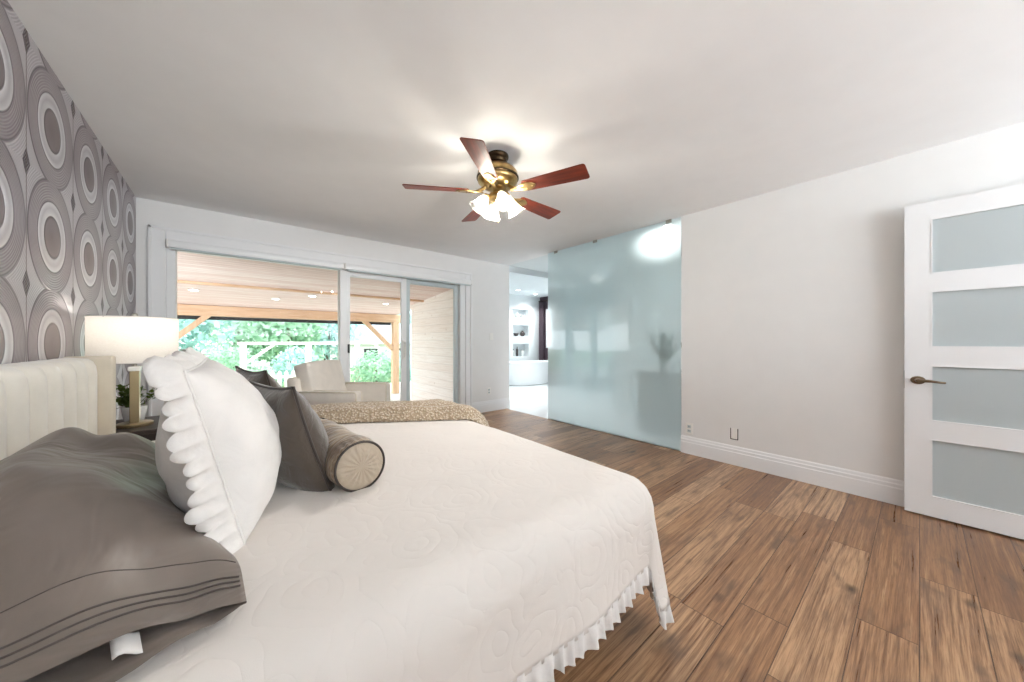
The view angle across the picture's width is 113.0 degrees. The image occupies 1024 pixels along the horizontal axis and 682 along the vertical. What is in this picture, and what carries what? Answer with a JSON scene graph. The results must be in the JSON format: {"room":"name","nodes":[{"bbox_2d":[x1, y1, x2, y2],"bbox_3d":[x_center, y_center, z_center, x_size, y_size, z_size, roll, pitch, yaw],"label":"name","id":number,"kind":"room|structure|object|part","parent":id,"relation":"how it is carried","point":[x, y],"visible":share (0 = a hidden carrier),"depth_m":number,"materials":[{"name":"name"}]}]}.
{"room":"bedroom","nodes":[
{"label":"bedroom","id":0,"kind":"room"},
{"bbox_2d":[0,0,135,419],"bbox_3d":[-1.021,-0.072,0.094,0.150,2.440,7.850,0,0,-40],"label":"wall","id":1,"kind":"structure","parent":0,"point":[68,213],"depth_m":1.60,"materials":[{"name":"paper"}]},
{"bbox_2d":[136,197,508,416],"bbox_3d":[-1.761,-0.072,4.486,4.330,2.440,0.150,0,0,-40],"label":"wall","id":2,"kind":"structure","parent":0,"point":[490,281],"depth_m":4.44,"materials":[{"name":"paint"}]},
{"bbox_2d":[148,225,471,416],"bbox_3d":[-2.010,0.045,4.244,3.487,2.205,0.164,0,0,-40],"label":"sliding glass door","id":3,"kind":"structure","parent":2,"relation":"in","point":[162,261],"depth_m":4.17,"materials":[{"name":"white paint"}]},
{"bbox_2d":[166,239,343,269],"bbox_3d":[-2.616,-0.898,3.623,1.512,0.092,0.048,0,0,-40],"label":"roller blind","id":4,"kind":"object","parent":3,"relation":"attached to","point":[174,245],"visible":1,"depth_m":3.51,"materials":[{"name":"white fabric"}]},
{"bbox_3d":[-1.760,0.116,4.454,0.760,1.975,0.040,0,0,-40],"label":"sash","id":5,"kind":"part","parent":3,"relation":"part of","materials":[{"name":"white plastic"}]},
{"bbox_3d":[-1.466,0.118,4.632,0.040,0.260,0.064,0,0,-40],"label":"handle","id":6,"kind":"part","parent":3,"relation":"part of","materials":[{"name":"white plastic"}]},
{"bbox_2d":[344,263,471,285],"bbox_3d":[-1.328,-0.413,4.694,1.822,1.062,0.048,0,0,-40],"label":"roller blind","id":7,"kind":"object","parent":3,"relation":"attached to","point":[349,267],"visible":1,"depth_m":4.57,"materials":[{"name":"white fabric"}]},
{"bbox_3d":[-1.183,0.116,4.999,0.855,1.975,0.040,0,0,-40],"label":"sash","id":8,"kind":"part","parent":3,"relation":"part of","materials":[{"name":"clear plastic"}]},
{"bbox_2d":[472,398,509,412],"bbox_3d":[-0.343,1.060,5.557,0.780,0.175,0.016,0,0,-40],"label":"baseboard","id":9,"kind":"structure","parent":2,"relation":"attached to","point":[498,404],"depth_m":5.57,"materials":[{"name":"white paint"}]},
{"bbox_2d":[509,266,547,279],"bbox_3d":[1.207,-1.240,6.954,3.390,0.105,0.150,0,0,-40],"label":"trim","id":10,"kind":"structure","parent":2,"relation":"attached to","point":[513,270],"depth_m":6.13,"materials":[{"name":"paint"}]},
{"bbox_2d":[7,0,1023,296],"bbox_3d":[1.077,-1.342,3.725,8.020,0.100,10.750,0,0,-40],"label":"ceiling","id":11,"kind":"structure","parent":0,"point":[309,114],"depth_m":1.81,"materials":[{"name":"paint"}]},
{"bbox_2d":[402,137,589,222],"bbox_3d":[-0.080,-1.061,2.395,1.205,0.462,1.236,0,0,-40],"label":"ceiling fan","id":12,"kind":"object","parent":11,"relation":"hanging from","point":[495,175],"visible":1,"depth_m":2.27,"materials":[{"name":"brown wood"}]},
{"bbox_3d":[-0.513,-1.038,2.307,0.435,0.036,0.133,0,0,-8],"label":"wood blade","id":13,"kind":"part","parent":12,"relation":"part of","materials":[{"name":"brown wood"}]},
{"bbox_3d":[-0.283,-1.038,2.740,0.133,0.036,0.435,0,0,-26],"label":"wood blade","id":14,"kind":"part","parent":12,"relation":"part of","materials":[{"name":"brown wood"}]},
{"bbox_3d":[-0.172,-1.038,1.954,0.133,0.036,0.435,0,0,10],"label":"wood blade","id":15,"kind":"part","parent":12,"relation":"part of","materials":[{"name":"brown wood"}]},
{"bbox_3d":[-0.201,-0.960,2.330,0.055,0.068,0.045,0,0,-40],"label":"bulb","id":16,"kind":"part","parent":12,"relation":"part of","materials":[{"name":"white glass"}]},
{"bbox_3d":[-0.135,-0.960,2.466,0.045,0.068,0.055,0,0,-40],"label":"bulb","id":17,"kind":"part","parent":12,"relation":"part of","materials":[{"name":"white glass"}]},
{"bbox_3d":[-0.065,-0.960,2.264,0.045,0.068,0.055,0,0,-40],"label":"bulb","id":18,"kind":"part","parent":12,"relation":"part of","materials":[{"name":"white glass"}]},
{"bbox_3d":[0.001,-0.960,2.400,0.055,0.068,0.045,0,0,-40],"label":"bulb","id":19,"kind":"part","parent":12,"relation":"part of","materials":[{"name":"white glass"}]},
{"bbox_3d":[0.200,-1.038,2.655,0.435,0.036,0.133,0,0,-44],"label":"wood blade","id":20,"kind":"part","parent":12,"relation":"part of","materials":[{"name":"brown wood"}]},
{"bbox_3d":[0.269,-1.038,2.169,0.435,0.036,0.133,0,0,28],"label":"wood blade","id":21,"kind":"part","parent":12,"relation":"part of","materials":[{"name":"brown wood"}]},
{"bbox_2d":[509,294,539,360],"bbox_3d":[-0.587,-0.072,8.994,3.540,2.440,0.180,0,0,-40],"label":"wall","id":22,"kind":"structure","parent":0,"point":[528,306],"depth_m":9.75,"materials":[{"name":"paint"}]},
{"bbox_2d":[540,296,547,359],"bbox_3d":[1.242,-0.072,9.657,0.120,2.440,1.460,0,0,-40],"label":"wall","id":23,"kind":"structure","parent":0,"point":[545,303],"depth_m":9.89,"materials":[{"name":"paint"}]},
{"bbox_2d":[546,309,547,347],"bbox_3d":[1.284,-0.367,9.607,0.080,1.130,0.830,0,0,-40],"label":"window","id":24,"kind":"structure","parent":23,"relation":"in","point":[546,309],"depth_m":9.88,"materials":[{"name":"white glass"}]},
{"bbox_3d":[1.175,-1.162,9.581,0.081,0.021,1.130,0,0,-40],"label":"curtain rod","id":25,"kind":"object","parent":23,"relation":"attached to","visible":0},
{"bbox_2d":[539,301,543,359],"bbox_3d":[0.855,-0.012,9.923,0.049,2.280,0.174,0,0,-40],"label":"curtain","id":26,"kind":"object","parent":25,"relation":"hanging from","point":[541,320],"visible":0.68,"depth_m":9.90,"materials":[{"name":"fabric"}]},
{"bbox_2d":[548,217,680,450],"bbox_3d":[1.147,-0.074,4.261,0.036,2.436,1.915,0,0,-40],"label":"glass wall","id":27,"kind":"structure","parent":0,"point":[614,302],"depth_m":4.07,"materials":[{"name":"teal glass"}]},
{"bbox_2d":[482,383,1023,681],"bbox_3d":[1.077,1.208,3.725,8.020,0.120,10.750,0,0,-40],"label":"floor","id":28,"kind":"structure","parent":0,"point":[769,577],"depth_m":1.60,"materials":[{"name":"brown wood"}]},
{"bbox_2d":[0,356,115,459],"bbox_3d":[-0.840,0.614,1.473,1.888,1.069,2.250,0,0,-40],"label":"headboard","id":29,"kind":"object","parent":28,"relation":"on","point":[40,398],"visible":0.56,"depth_m":1.33,"materials":[{"name":"beige fabric"}]},
{"bbox_2d":[116,420,673,681],"bbox_3d":[-0.746,0.798,1.570,1.863,0.575,2.176,0,0,-40],"label":"coverlet","id":30,"kind":"object","parent":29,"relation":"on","point":[477,552],"visible":0.48,"depth_m":0.89,"materials":[{"name":"white fabric"}]},
{"bbox_2d":[0,427,246,681],"bbox_3d":[-1.022,0.385,0.847,0.536,0.252,1.151,0,0,-40],"label":"bed pillow","id":31,"kind":"object","parent":30,"relation":"on","point":[101,572],"visible":0.89,"depth_m":0.63,"materials":[{"name":"grey fabric"}]},
{"bbox_2d":[142,347,281,553],"bbox_3d":[-0.881,0.297,1.045,0.292,0.552,0.657,0,0,-40],"label":"ruffled pillow","id":32,"kind":"object","parent":30,"relation":"on","point":[218,453],"visible":0.98,"depth_m":0.83,"materials":[{"name":"white fabric"}]},
{"bbox_2d":[235,366,280,386],"bbox_3d":[-1.207,0.336,1.665,0.449,0.419,0.231,0,0,36],"label":"velvet cushion","id":33,"kind":"object","parent":30,"relation":"on","point":[262,377],"visible":0.17,"depth_m":1.52,"materials":[{"name":"grey fabric"}]},
{"bbox_2d":[247,379,334,491],"bbox_3d":[-0.830,0.351,1.256,0.449,0.416,0.234,0,0,34],"label":"velvet cushion","id":34,"kind":"object","parent":30,"relation":"on","point":[304,441],"visible":0.56,"depth_m":1.13,"materials":[{"name":"grey fabric"}]},
{"bbox_2d":[319,417,384,491],"bbox_3d":[-0.709,0.437,1.361,0.536,0.184,0.184,0,0,45],"label":"bolster pillow","id":35,"kind":"object","parent":30,"relation":"on","point":[354,462],"visible":0.61,"depth_m":1.18,"materials":[{"name":"beige fabric"}]},
{"bbox_2d":[310,399,489,426],"bbox_3d":[-0.815,0.695,2.376,1.371,0.558,0.524,0,0,-8],"label":"knitted throw","id":36,"kind":"object","parent":30,"relation":"on","point":[432,409],"visible":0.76,"depth_m":2.23,"materials":[{"name":"beige fabric"}]},
{"bbox_2d":[116,416,159,440],"bbox_3d":[-2.244,0.826,2.087,0.478,0.645,0.490,0,0,-40],"label":"nightstand","id":37,"kind":"object","parent":28,"relation":"on","point":[149,432],"visible":0.02,"depth_m":1.94,"materials":[{"name":"brown wood"}]},
{"bbox_2d":[84,313,178,428],"bbox_3d":[-2.243,0.168,2.017,0.378,0.670,0.378,0,0,-40],"label":"table lamp","id":38,"kind":"object","parent":37,"relation":"on","point":[133,339],"visible":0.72,"depth_m":1.90,"materials":[{"name":"white fabric"}]},
{"bbox_3d":[-2.243,-0.006,2.017,0.372,0.262,0.372,0,0,-40],"label":"lamp shade","id":39,"kind":"part","parent":38,"relation":"part of","materials":[{"name":"fabric"}]},
{"bbox_3d":[-2.243,0.331,2.017,0.040,0.305,0.040,0,0,-40],"label":"post","id":40,"kind":"part","parent":38,"relation":"part of","materials":[{"name":"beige metal"}]},
{"bbox_2d":[116,384,156,421],"bbox_3d":[-2.365,0.380,2.110,0.194,0.247,0.221,0,0,-29],"label":"potted plant","id":41,"kind":"object","parent":37,"relation":"on","point":[123,401],"visible":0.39,"depth_m":2.10,"materials":[{"name":"green plant"}]},
{"bbox_3d":[-2.369,0.456,2.126,0.116,0.095,0.115,0,0,-40],"label":"pot","id":42,"kind":"part","parent":41,"relation":"part of","materials":[{"name":"white ceramic"}]},
{"bbox_2d":[287,360,389,404],"bbox_3d":[-1.740,0.674,3.507,0.715,0.948,0.780,0,0,2],"label":"armchair","id":43,"kind":"object","parent":28,"relation":"on","point":[320,381],"visible":0.37,"depth_m":3.33,"materials":[{"name":"fabric"}]},
{"bbox_3d":[-2.006,0.606,3.518,0.183,0.524,0.739,0,0,2],"label":"backrest","id":44,"kind":"part","parent":43,"relation":"part of","materials":[{"name":"fabric"}]},
{"bbox_2d":[294,360,346,390],"bbox_3d":[-1.945,0.476,3.515,0.170,0.560,0.620,-14,-1,2],"label":"cushion","id":45,"kind":"object","parent":43,"relation":"on","point":[320,374],"depth_m":3.38,"materials":[{"name":"fabric"}]},
{"bbox_3d":[-1.744,0.760,3.174,0.640,0.575,0.115,0,0,2],"label":"armrest","id":46,"kind":"part","parent":43,"relation":"part of","materials":[{"name":"fabric"}]},
{"bbox_3d":[-1.716,0.760,3.838,0.640,0.575,0.115,0,0,2],"label":"armrest","id":47,"kind":"part","parent":43,"relation":"part of","materials":[{"name":"fabric"}]},
{"bbox_2d":[509,360,547,385],"bbox_3d":[0.454,0.849,9.118,1.680,0.598,0.840,0,0,-40],"label":"bathtub","id":48,"kind":"object","parent":28,"relation":"on","point":[527,372],"visible":0.74,"depth_m":8.67,"materials":[{"name":"white ceramic"}]},
{"bbox_2d":[681,122,1023,480],"bbox_3d":[3.332,-0.072,1.718,0.120,2.440,4.780,0,0,-40],"label":"wall","id":49,"kind":"structure","parent":0,"point":[792,297],"depth_m":2.71,"materials":[{"name":"paint"}]},
{"bbox_2d":[686,422,692,434],"bbox_3d":[1.805,0.893,3.452,0.010,0.116,0.072,0,0,-40],"label":"wall outlet","id":50,"kind":"object","parent":49,"relation":"attached to","point":[689,426],"visible":1,"depth_m":3.45,"materials":[{"name":"white plastic"}]},
{"bbox_2d":[730,428,737,439],"bbox_3d":[2.062,0.863,3.146,0.005,0.104,0.064,0,0,-40],"label":"wall outlet","id":51,"kind":"object","parent":49,"relation":"attached to","point":[733,432],"visible":1,"depth_m":3.15,"materials":[{"name":"plastic"}]},
{"bbox_2d":[681,435,903,506],"bbox_3d":[3.232,1.060,1.732,0.016,0.175,4.630,0,0,-40],"label":"baseboard","id":52,"kind":"structure","parent":49,"relation":"attached to","point":[884,489],"depth_m":2.76,"materials":[{"name":"white paint"}]},
{"bbox_2d":[904,183,1023,539],"bbox_3d":[2.908,0.117,1.946,0.100,2.038,0.862,0,0,-40],"label":"door","id":53,"kind":"structure","parent":49,"relation":"in","point":[964,254],"depth_m":2.10,"materials":[{"name":"white paint"}]},
{"bbox_3d":[2.677,0.259,2.172,0.034,0.023,0.126,0,0,-40],"label":"lever","id":54,"kind":"part","parent":53,"relation":"part of","materials":[{"name":"brown metal"}]},
{"bbox_3d":[2.929,-0.614,1.961,0.008,0.361,0.644,0,0,-40],"label":"pane","id":55,"kind":"part","parent":53,"relation":"part of","materials":[{"name":"white glass"}]},
{"bbox_3d":[2.929,-0.141,1.961,0.008,0.368,0.644,0,0,-40],"label":"pane","id":56,"kind":"part","parent":53,"relation":"part of","materials":[{"name":"white glass"}]},
{"bbox_3d":[2.929,0.339,1.961,0.008,0.367,0.644,0,0,-40],"label":"pane","id":57,"kind":"part","parent":53,"relation":"part of","materials":[{"name":"white glass"}]},
{"bbox_3d":[2.929,0.822,1.961,0.008,0.381,0.644,0,0,-40],"label":"pane","id":58,"kind":"part","parent":53,"relation":"part of","materials":[{"name":"white glass"}]},
{"label":"outside","id":59,"kind":"structure","parent":0,"visible":0},
{"bbox_2d":[203,352,410,386],"bbox_3d":[-14.884,1.668,33.535,100.000,0.200,49.400,0,0,-40],"label":"lawn","id":60,"kind":"structure","parent":59,"point":[320,352],"depth_m":18.65,"materials":[{"name":"green plant"}]},
{"bbox_2d":[179,319,237,355],"bbox_3d":[-13.569,-1.489,13.345,3.490,6.284,3.947,0,0,21],"label":"tree","id":61,"kind":"object","parent":60,"relation":"on","point":[188,341],"visible":0.1,"depth_m":13.79,"materials":[{"name":"green plant"}]},
{"bbox_2d":[204,344,259,370],"bbox_3d":[-8.454,0.839,9.874,1.676,1.594,1.637,0,0,-4],"label":"bush","id":62,"kind":"object","parent":60,"relation":"on","point":[227,355],"visible":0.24,"depth_m":9.76,"materials":[{"name":"green plant"}]},
{"bbox_2d":[180,320,284,367],"bbox_3d":[-13.258,-1.782,16.214,4.277,6.776,3.750,0,0,-9],"label":"tree","id":63,"kind":"object","parent":60,"relation":"on","point":[237,331],"visible":0.07,"depth_m":15.59,"materials":[{"name":"green plant"}]},
{"bbox_2d":[234,358,276,375],"bbox_3d":[-7.775,1.064,10.183,1.215,1.166,1.031,0,0,-40],"label":"bush","id":64,"kind":"object","parent":60,"relation":"on","point":[261,365],"visible":0.22,"depth_m":10.11,"materials":[{"name":"green plant"}]},
{"bbox_2d":[236,321,328,368],"bbox_3d":[-11.184,-1.361,16.775,3.911,5.867,3.317,0,0,-40],"label":"tree","id":65,"kind":"object","parent":60,"relation":"on","point":[306,331],"visible":0.38,"depth_m":16.06,"materials":[{"name":"green plant"}]},
{"bbox_2d":[270,345,318,385],"bbox_3d":[-7.378,0.847,11.533,1.549,1.545,1.329,0,0,-16],"label":"bush","id":66,"kind":"object","parent":60,"relation":"on","point":[291,353],"visible":0.45,"depth_m":11.29,"materials":[{"name":"green plant"}]},
{"bbox_2d":[270,370,353,386],"bbox_3d":[-5.923,1.188,9.664,2.650,0.760,0.055,0,0,-40],"label":"picket fence","id":67,"kind":"object","parent":60,"relation":"on","point":[279,376],"visible":0.16,"depth_m":9.35,"materials":[{"name":"paint"}]},
{"bbox_3d":[-5.930,0.983,9.672,2.650,0.070,0.034,0,0,-40],"label":"rail","id":68,"kind":"part","parent":67,"relation":"part of","materials":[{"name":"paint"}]},
{"bbox_2d":[237,342,390,382],"bbox_3d":[-5.847,0.798,10.745,4.450,1.540,0.140,0,0,-40],"label":"pergola","id":69,"kind":"object","parent":60,"relation":"on","point":[243,362],"visible":0.48,"depth_m":10.21,"materials":[{"name":"paint"}]},
{"bbox_3d":[-7.458,0.838,9.405,0.140,1.460,0.140,0,0,-40],"label":"post","id":70,"kind":"part","parent":69,"relation":"part of","materials":[{"name":"paint"}]},
{"bbox_3d":[-6.251,0.838,10.409,0.140,1.460,0.140,0,0,-40],"label":"post","id":71,"kind":"part","parent":69,"relation":"part of","materials":[{"name":"paint"}]},
{"bbox_3d":[-5.847,0.068,10.745,4.450,0.080,0.120,0,0,-40],"label":"rail","id":72,"kind":"part","parent":69,"relation":"part of","materials":[{"name":"paint"}]},
{"bbox_3d":[-5.175,0.838,11.304,0.140,1.460,0.140,0,0,-40],"label":"post","id":73,"kind":"part","parent":69,"relation":"part of","materials":[{"name":"paint"}]},
{"bbox_2d":[285,323,369,360],"bbox_3d":[-10.748,-1.939,19.652,3.569,7.022,4.242,0,0,27],"label":"tree","id":74,"kind":"object","parent":60,"relation":"on","point":[326,336],"visible":0.16,"depth_m":19.14,"materials":[{"name":"green plant"}]},
{"bbox_2d":[323,324,410,367],"bbox_3d":[-9.018,0.193,22.415,5.600,2.750,4.200,0,0,-40],"label":"neighbouring house","id":75,"kind":"structure","parent":60,"relation":"on","point":[384,330],"depth_m":20.86,"materials":[{"name":"grey"}]},
{"bbox_2d":[350,347,399,381],"bbox_3d":[-4.591,0.930,11.296,1.676,1.470,1.558,0,0,-10],"label":"bush","id":76,"kind":"object","parent":60,"relation":"on","point":[368,361],"visible":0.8,"depth_m":10.98,"materials":[{"name":"green plant"}]},
{"bbox_2d":[381,351,410,381],"bbox_3d":[-3.933,0.950,12.701,2.041,1.434,1.682,0,0,-40],"label":"bush","id":77,"kind":"object","parent":60,"relation":"on","point":[399,351],"visible":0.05,"depth_m":12.27,"materials":[{"name":"green plant"}]},
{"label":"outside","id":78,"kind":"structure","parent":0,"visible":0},
{"bbox_2d":[390,381,410,400],"bbox_3d":[-5.456,1.503,5.387,16.500,0.390,5.940,0,0,-40],"label":"patio","id":79,"kind":"structure","parent":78,"point":[393,397],"depth_m":8.14,"materials":[{"name":"white concrete"}]},
{"bbox_2d":[177,280,423,393],"bbox_3d":[-5.368,0.246,5.164,8.350,2.124,2.145,0,0,-40],"label":"frame","id":80,"kind":"object","parent":79,"relation":"on","point":[205,311],"visible":0.52,"depth_m":6.79,"materials":[{"name":"beige wood"}]},
{"bbox_2d":[177,251,450,314],"bbox_3d":[-4.976,-0.838,4.576,8.200,0.428,4.100,0,0,-40],"label":"ceiling","id":81,"kind":"structure","parent":80,"relation":"on","point":[190,266],"depth_m":5.27,"materials":[{"name":"beige wood"}]},
{"bbox_2d":[177,315,390,324],"bbox_3d":[-6.309,-0.567,6.179,8.200,0.315,0.070,0,0,-40],"label":"trim","id":82,"kind":"structure","parent":81,"relation":"attached to","point":[178,316],"depth_m":7.17,"materials":[{"name":"plastic"}]},
{"bbox_3d":[-2.926,0.423,8.492,0.150,1.770,0.150,0,0,-40],"label":"post","id":83,"kind":"part","parent":80,"relation":"part of","materials":[{"name":"beige wood"}]},
{"bbox_2d":[411,289,452,401],"bbox_3d":[-1.364,0.203,6.410,0.140,2.290,2.300,0,0,-40],"label":"siding","id":84,"kind":"object","parent":79,"relation":"on","point":[431,319],"visible":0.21,"depth_m":6.52,"materials":[{"name":"beige wood"}]}
]}

